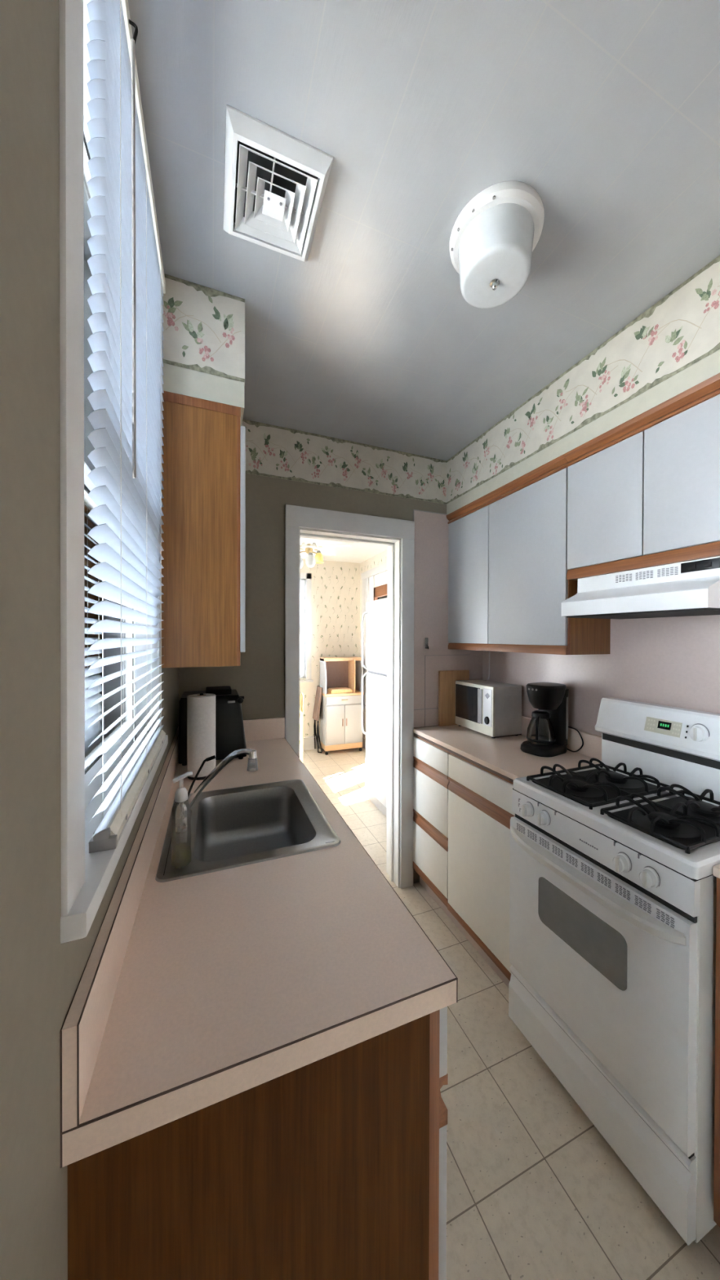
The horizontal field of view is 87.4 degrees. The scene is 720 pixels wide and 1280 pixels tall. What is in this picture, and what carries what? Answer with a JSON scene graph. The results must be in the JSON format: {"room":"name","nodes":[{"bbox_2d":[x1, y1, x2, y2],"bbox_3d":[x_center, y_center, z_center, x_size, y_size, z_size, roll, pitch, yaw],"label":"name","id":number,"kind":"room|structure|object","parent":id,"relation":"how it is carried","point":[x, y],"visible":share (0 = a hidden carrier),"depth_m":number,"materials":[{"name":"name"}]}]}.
{"room":"kitchen","nodes":[
{"label":"kitchen","id":0,"kind":"room"},
{"bbox_2d":[0,0,178,1279],"bbox_3d":[-0.262,0.182,0.087,0.138,2.461,3.750,0,0,-21],"label":"wall","id":1,"kind":"structure","parent":0,"point":[40,975],"depth_m":0.32,"materials":[{"name":"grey paint"}]},
{"bbox_2d":[58,0,168,943],"bbox_3d":[-0.493,-0.374,0.709,0.161,1.358,0.760,0,0,-21],"label":"window","id":2,"kind":"structure","parent":1,"relation":"in","point":[86,877],"depth_m":0.41,"materials":[{"name":"white paint"}]},
{"bbox_2d":[86,0,165,853],"bbox_3d":[-0.435,-0.354,0.757,0.041,1.262,0.612,0,0,-21],"label":"mini blind","id":3,"kind":"object","parent":2,"relation":"attached to","point":[126,283],"visible":1,"depth_m":0.58,"materials":[{"name":"white plastic"}]},
{"bbox_2d":[59,725,178,1168],"bbox_3d":[-0.557,0.458,1.049,0.018,0.140,1.436,0,0,-21],"label":"backsplash","id":4,"kind":"structure","parent":1,"relation":"attached to","point":[82,1032],"depth_m":0.49,"materials":[{"name":"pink laminate"}]},
{"bbox_2d":[161,391,245,667],"bbox_3d":[-0.590,-0.322,1.441,0.238,0.801,0.672,0,0,-21],"label":"upper cabinet","id":5,"kind":"object","parent":1,"relation":"attached to","point":[203,528],"visible":0.93,"depth_m":1.13,"materials":[{"name":"brown wood"}]},
{"bbox_2d":[178,473,454,884],"bbox_3d":[0.061,0.171,2.143,1.962,2.461,0.155,0,0,-21],"label":"wall","id":6,"kind":"structure","parent":0,"point":[260,677],"depth_m":1.86,"materials":[{"name":"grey paint"}]},
{"bbox_2d":[243,717,284,741],"bbox_3d":[-0.593,0.437,1.799,0.462,0.100,0.014,0,0,-21],"label":"backsplash","id":7,"kind":"structure","parent":6,"relation":"attached to","point":[264,728],"depth_m":1.84,"materials":[{"name":"pink laminate"}]},
{"bbox_2d":[241,418,446,504],"bbox_3d":[-0.050,-0.931,2.006,1.212,0.257,0.002,0,0,-21],"label":"wallpaper border","id":8,"kind":"object","parent":6,"relation":"attached to","point":[271,451],"visible":0.94,"depth_m":1.99,"materials":[{"name":"beige paper"}]},
{"bbox_2d":[284,504,414,888],"bbox_3d":[-0.064,0.363,2.087,0.728,2.075,0.172,0,0,-21],"label":"door frame","id":9,"kind":"structure","parent":6,"relation":"in","point":[398,535],"depth_m":2.12,"materials":[{"name":"white paint"}]},
{"bbox_2d":[413,509,482,727],"bbox_3d":[0.531,-0.121,2.239,0.490,1.246,0.006,0,0,-21],"label":"wall panel","id":10,"kind":"object","parent":6,"relation":"attached to","point":[431,528],"visible":0.73,"depth_m":2.19,"materials":[{"name":"grey paint"}]},
{"bbox_2d":[299,558,359,737],"bbox_3d":[-0.942,0.201,4.706,2.240,2.437,0.152,0,0,-21],"label":"wall","id":11,"kind":"structure","parent":0,"point":[335,585],"depth_m":4.84,"materials":[{"name":"beige paper"}]},
{"bbox_2d":[299,573,313,682],"bbox_3d":[-0.917,-0.155,4.658,0.670,1.365,0.125,0,0,-21],"label":"window","id":12,"kind":"structure","parent":11,"relation":"in","point":[305,595],"depth_m":4.74,"materials":[{"name":"white paint"}]},
{"bbox_2d":[299,579,306,677],"bbox_3d":[-0.918,-0.142,4.671,0.508,1.230,0.011,0,0,-21],"label":"shade","id":13,"kind":"object","parent":12,"relation":"attached to","point":[303,582],"depth_m":4.75,"materials":[{"name":"white fabric"}]},
{"bbox_2d":[302,735,320,750],"bbox_3d":[-0.912,1.300,4.627,1.962,0.165,0.035,0,0,-21],"label":"baseboard","id":14,"kind":"structure","parent":11,"relation":"attached to","point":[308,742],"depth_m":4.74,"materials":[{"name":"white paint"}]},
{"bbox_2d":[300,537,387,563],"bbox_3d":[-0.465,-1.039,3.489,2.240,0.060,2.750,0,0,-21],"label":"ceiling","id":15,"kind":"structure","parent":0,"point":[356,553],"depth_m":4.31,"materials":[{"name":"white paint"}]},
{"bbox_2d":[300,537,351,568],"bbox_3d":[-0.500,-0.839,3.550,0.762,0.340,0.784,0,0,-21],"label":"ceiling fan","id":16,"kind":"object","parent":15,"relation":"hanging from","point":[308,545],"visible":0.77,"depth_m":3.52,"materials":[{"name":"white paint"}]},
{"bbox_2d":[360,549,387,738],"bbox_3d":[0.509,0.210,3.879,0.142,2.438,2.750,0,0,-21],"label":"wall","id":17,"kind":"structure","parent":0,"point":[380,558],"depth_m":4.80,"materials":[{"name":"white paint"}]},
{"bbox_2d":[362,737,365,749],"bbox_3d":[0.286,1.329,4.237,0.014,0.120,1.565,0,0,-21],"label":"baseboard","id":18,"kind":"structure","parent":17,"relation":"attached to","point":[363,739],"depth_m":4.80,"materials":[{"name":"white paint"}]},
{"bbox_2d":[360,562,387,709],"bbox_3d":[0.291,0.013,4.259,0.090,1.750,1.400,0,0,-21],"label":"window","id":19,"kind":"structure","parent":17,"relation":"in","point":[374,580],"depth_m":4.64,"materials":[{"name":"white paint"}]},
{"bbox_2d":[128,0,719,460],"bbox_3d":[0.604,-1.078,0.416,1.990,0.060,3.750,0,0,-21],"label":"ceiling","id":20,"kind":"structure","parent":0,"point":[609,110],"depth_m":0.85,"materials":[{"name":"white paint"}]},
{"bbox_2d":[162,363,244,426],"bbox_3d":[-0.590,-0.890,1.437,0.234,0.335,0.671,0,0,-21],"label":"soffit","id":21,"kind":"structure","parent":20,"relation":"attached to","point":[176,380],"depth_m":1.13,"materials":[{"name":"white paint"}]},
{"bbox_2d":[162,273,244,382],"bbox_3d":[-0.466,-0.927,1.123,0.234,0.257,0.002,0,0,-21],"label":"wallpaper border","id":22,"kind":"object","parent":21,"relation":"attached to","point":[204,326],"visible":0.99,"depth_m":1.12,"materials":[{"name":"beige paper"}]},
{"bbox_2d":[222,104,333,262],"bbox_3d":[-0.204,-1.039,0.892,0.220,0.028,0.242,0,0,-21],"label":"ceiling vent","id":23,"kind":"object","parent":20,"relation":"in","point":[273,196],"visible":1,"depth_m":0.86,"materials":[{"name":"white metal"}]},
{"bbox_2d":[448,181,544,308],"bbox_3d":[0.349,-0.981,0.976,0.230,0.142,0.230,0,0,-21],"label":"ceiling light","id":24,"kind":"object","parent":20,"relation":"attached to","point":[493,239],"visible":1,"depth_m":0.92,"materials":[{"name":"white paint"}]},
{"bbox_2d":[446,349,719,514],"bbox_3d":[1.146,-0.887,0.977,0.265,0.325,2.795,0,0,-21],"label":"soffit","id":25,"kind":"structure","parent":20,"relation":"attached to","point":[708,366],"depth_m":1.32,"materials":[{"name":"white paint"}]},
{"bbox_2d":[446,255,719,504],"bbox_3d":[0.986,-0.922,1.018,0.002,0.257,2.600,0,0,-21],"label":"wallpaper border","id":26,"kind":"object","parent":25,"relation":"attached to","point":[682,329],"visible":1,"depth_m":1.32,"materials":[{"name":"beige paper"}]},
{"bbox_2d":[302,746,719,1279],"bbox_3d":[0.212,1.434,1.758,2.240,0.060,6.500,0,0,-21],"label":"floor","id":27,"kind":"structure","parent":0,"point":[535,1191],"depth_m":1.02,"materials":[{"name":"tile"}]},
{"bbox_2d":[67,1006,448,1279],"bbox_3d":[-0.345,0.967,1.147,0.479,0.878,1.415,0,0,-21],"label":"base cabinet","id":28,"kind":"object","parent":27,"relation":"on","point":[333,1166],"visible":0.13,"depth_m":0.49,"materials":[{"name":"brown wood"}]},
{"bbox_2d":[61,737,457,1167],"bbox_3d":[-0.340,0.510,1.135,0.477,0.036,1.436,0,0,-21],"label":"countertop","id":29,"kind":"structure","parent":28,"relation":"on","point":[233,981],"depth_m":0.55,"materials":[{"name":"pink laminate"}]},
{"bbox_2d":[186,693,215,780],"bbox_3d":[-0.573,0.342,1.362,0.096,0.297,0.096,0,0,-21],"label":"paper towel roll","id":30,"kind":"object","parent":29,"relation":"on","point":[201,708],"visible":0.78,"depth_m":1.32,"materials":[{"name":"white paper"}]},
{"bbox_2d":[177,685,246,765],"bbox_3d":[-0.617,0.346,1.586,0.254,0.286,0.202,0,0,-21],"label":"countertop appliance","id":31,"kind":"object","parent":29,"relation":"on","point":[229,726],"visible":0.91,"depth_m":1.51,"materials":[{"name":"black plastic"}]},
{"bbox_2d":[175,748,257,834],"bbox_3d":[-0.395,0.396,1.046,0.215,0.184,0.140,0,0,-21],"label":"faucet","id":32,"kind":"object","parent":29,"relation":"on","point":[251,753],"visible":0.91,"depth_m":1.02,"materials":[{"name":"silver metal"}]},
{"bbox_2d":[155,779,340,882],"bbox_3d":[-0.311,0.561,1.044,0.404,0.148,0.449,0,0,-21],"label":"sink","id":33,"kind":"object","parent":29,"relation":"in","point":[231,828],"visible":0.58,"depth_m":1.16,"materials":[{"name":"metal"}]},
{"bbox_2d":[171,771,192,868],"bbox_3d":[-0.390,0.390,0.822,0.040,0.198,0.040,0,0,13],"label":"soap bottle","id":34,"kind":"object","parent":33,"relation":"on","point":[181,853],"visible":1,"depth_m":0.82,"materials":[{"name":"clear plastic"}]},
{"bbox_2d":[299,693,303,762],"bbox_3d":[-0.744,0.942,3.625,0.340,0.895,0.363,0,0,-21],"label":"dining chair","id":35,"kind":"object","parent":27,"relation":"on","point":[301,695],"visible":0.2,"depth_m":3.52,"materials":[{"name":"brown wood"}]},
{"bbox_2d":[312,685,322,752],"bbox_3d":[-0.524,0.982,4.674,0.085,0.796,0.206,0,0,-21],"label":"folding table","id":36,"kind":"object","parent":27,"relation":"on","point":[317,708],"visible":1,"depth_m":4.62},
{"bbox_2d":[320,657,364,755],"bbox_3d":[-0.231,0.802,4.712,0.502,1.165,0.267,0,0,-21],"label":"kitchen cart","id":37,"kind":"object","parent":27,"relation":"on","point":[340,713],"visible":0.87,"depth_m":4.64,"materials":[{"name":"white laminate"}]},
{"bbox_2d":[327,687,351,693],"bbox_3d":[-0.253,0.624,4.675,0.270,0.050,0.178,0,0,-21],"label":"wooden tray","id":38,"kind":"object","parent":37,"relation":"on","point":[335,690],"visible":1,"depth_m":4.61,"materials":[{"name":"brown wood"}]},
{"bbox_2d":[361,597,386,817],"bbox_3d":[0.388,0.525,3.098,0.595,1.702,0.580,0,0,-21],"label":"refrigerator","id":39,"kind":"object","parent":27,"relation":"on","point":[375,612],"visible":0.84,"depth_m":3.05,"materials":[{"name":"metal"}]},
{"bbox_2d":[413,733,456,925],"bbox_3d":[0.591,0.965,2.081,0.493,0.875,0.349,0,0,-21],"label":"base cabinet","id":40,"kind":"object","parent":27,"relation":"on","point":[431,781],"visible":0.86,"depth_m":1.96,"materials":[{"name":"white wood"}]},
{"bbox_2d":[447,749,515,987],"bbox_3d":[0.741,0.968,1.697,0.493,0.875,0.475,0,0,-21],"label":"base cabinet","id":41,"kind":"object","parent":27,"relation":"on","point":[480,813],"visible":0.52,"depth_m":1.59,"materials":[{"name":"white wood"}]},
{"bbox_2d":[413,724,601,779],"bbox_3d":[0.679,0.518,1.857,0.492,0.022,0.828,0,0,-21],"label":"countertop","id":42,"kind":"structure","parent":41,"relation":"on","point":[504,755],"depth_m":1.70,"materials":[{"name":"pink laminate"}]},
{"bbox_2d":[438,670,469,726],"bbox_3d":[0.558,0.342,2.236,0.208,0.324,0.022,0,0,-21],"label":"cutting board","id":43,"kind":"object","parent":42,"relation":"on","point":[446,678],"visible":0.76,"depth_m":2.21,"materials":[{"name":"brown wood"}]},
{"bbox_2d":[455,679,521,738],"bbox_3d":[0.705,0.373,2.105,0.202,0.266,0.322,0,0,-21],"label":"microwave oven","id":44,"kind":"object","parent":42,"relation":"on","point":[492,708],"visible":1,"depth_m":1.98,"materials":[{"name":"grey metal"}]},
{"bbox_2d":[520,681,583,757],"bbox_3d":[0.853,0.354,1.713,0.213,0.309,0.200,0,0,-21],"label":"coffee maker","id":45,"kind":"object","parent":42,"relation":"on","point":[550,699],"visible":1,"depth_m":1.70,"materials":[{"name":"black plastic"}]},
{"bbox_2d":[508,697,719,1245],"bbox_3d":[0.868,0.824,1.192,0.575,1.170,0.570,0,0,-21],"label":"gas range","id":46,"kind":"object","parent":27,"relation":"on","point":[613,884],"visible":1,"depth_m":1.03,"materials":[{"name":"white metal"}]},
{"bbox_2d":[513,757,719,879],"bbox_3d":[0.868,0.495,1.187,0.470,0.084,0.558,0,0,-21],"label":"cooktop","id":47,"kind":"object","parent":46,"relation":"in","point":[668,818],"depth_m":1.12,"materials":[{"name":"metal"}]},
{"bbox_2d":[646,719,680,734],"bbox_3d":[1.057,0.302,1.312,0.012,0.033,0.100,0,0,-21],"label":"control panel","id":48,"kind":"object","parent":46,"relation":"attached to","point":[655,726],"depth_m":1.31,"materials":[{"name":"beige plastic"}]},
{"bbox_2d":[713,877,719,1226],"bbox_3d":[1.174,0.976,0.572,0.507,0.875,0.797,0,0,-21],"label":"base cabinet","id":49,"kind":"object","parent":27,"relation":"on","point":[717,1085],"visible":1,"depth_m":0.85,"materials":[{"name":"brown wood"}]},
{"bbox_2d":[712,863,719,878],"bbox_3d":[1.179,0.527,0.574,0.497,0.022,0.802,0,0,-21],"label":"countertop","id":50,"kind":"structure","parent":49,"relation":"on","point":[716,868],"depth_m":0.85,"materials":[{"name":"pink laminate"}]},
{"bbox_2d":[482,614,719,736],"bbox_3d":[1.484,0.183,0.687,0.153,2.461,3.595,0,0,-21],"label":"wall","id":51,"kind":"structure","parent":0,"point":[668,661],"depth_m":1.49,"materials":[{"name":"beige paint"}]},
{"bbox_2d":[445,453,610,654],"bbox_3d":[0.780,-0.338,1.904,0.271,0.790,0.802,0,0,-21],"label":"upper cabinet","id":52,"kind":"object","parent":51,"relation":"attached to","point":[508,585],"visible":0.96,"depth_m":1.73,"materials":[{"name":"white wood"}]},
{"bbox_2d":[486,651,489,679],"bbox_3d":[0.761,0.144,2.235,0.022,0.187,0.011,0,0,-21],"label":"power cord","id":53,"kind":"object","parent":52,"relation":"hanging from","point":[489,651],"visible":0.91,"depth_m":2.23,"materials":[{"name":"white paint"}]},
{"bbox_2d":[520,715,601,760],"bbox_3d":[0.897,0.459,1.940,0.027,0.098,0.825,0,0,-21],"label":"backsplash","id":54,"kind":"structure","parent":51,"relation":"attached to","point":[592,747],"depth_m":1.68,"materials":[{"name":"pink laminate"}]},
{"bbox_2d":[564,373,719,580],"bbox_3d":[1.031,-0.482,1.264,0.271,0.492,0.568,0,0,-21],"label":"upper cabinet","id":55,"kind":"object","parent":51,"relation":"attached to","point":[644,492],"visible":0.99,"depth_m":1.20,"materials":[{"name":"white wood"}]},
{"bbox_2d":[560,555,719,619],"bbox_3d":[0.997,-0.159,1.275,0.325,0.152,0.454,0,0,-21],"label":"range hood","id":56,"kind":"object","parent":55,"relation":"attached to","point":[688,588],"visible":1,"depth_m":1.18,"materials":[{"name":"white metal"}]},
{"bbox_2d":[688,564,695,569],"bbox_3d":[0.976,-0.215,1.107,0.004,0.014,0.018,0,0,-21],"label":"rocker switch","id":57,"kind":"object","parent":56,"relation":"attached to","point":[691,566],"depth_m":1.11,"materials":[{"name":"black plastic"}]},
{"bbox_2d":[703,561,711,567],"bbox_3d":[0.990,-0.215,1.072,0.004,0.014,0.018,0,0,-21],"label":"rocker switch","id":58,"kind":"object","parent":56,"relation":"attached to","point":[706,564],"depth_m":1.07,"materials":[{"name":"black plastic"}]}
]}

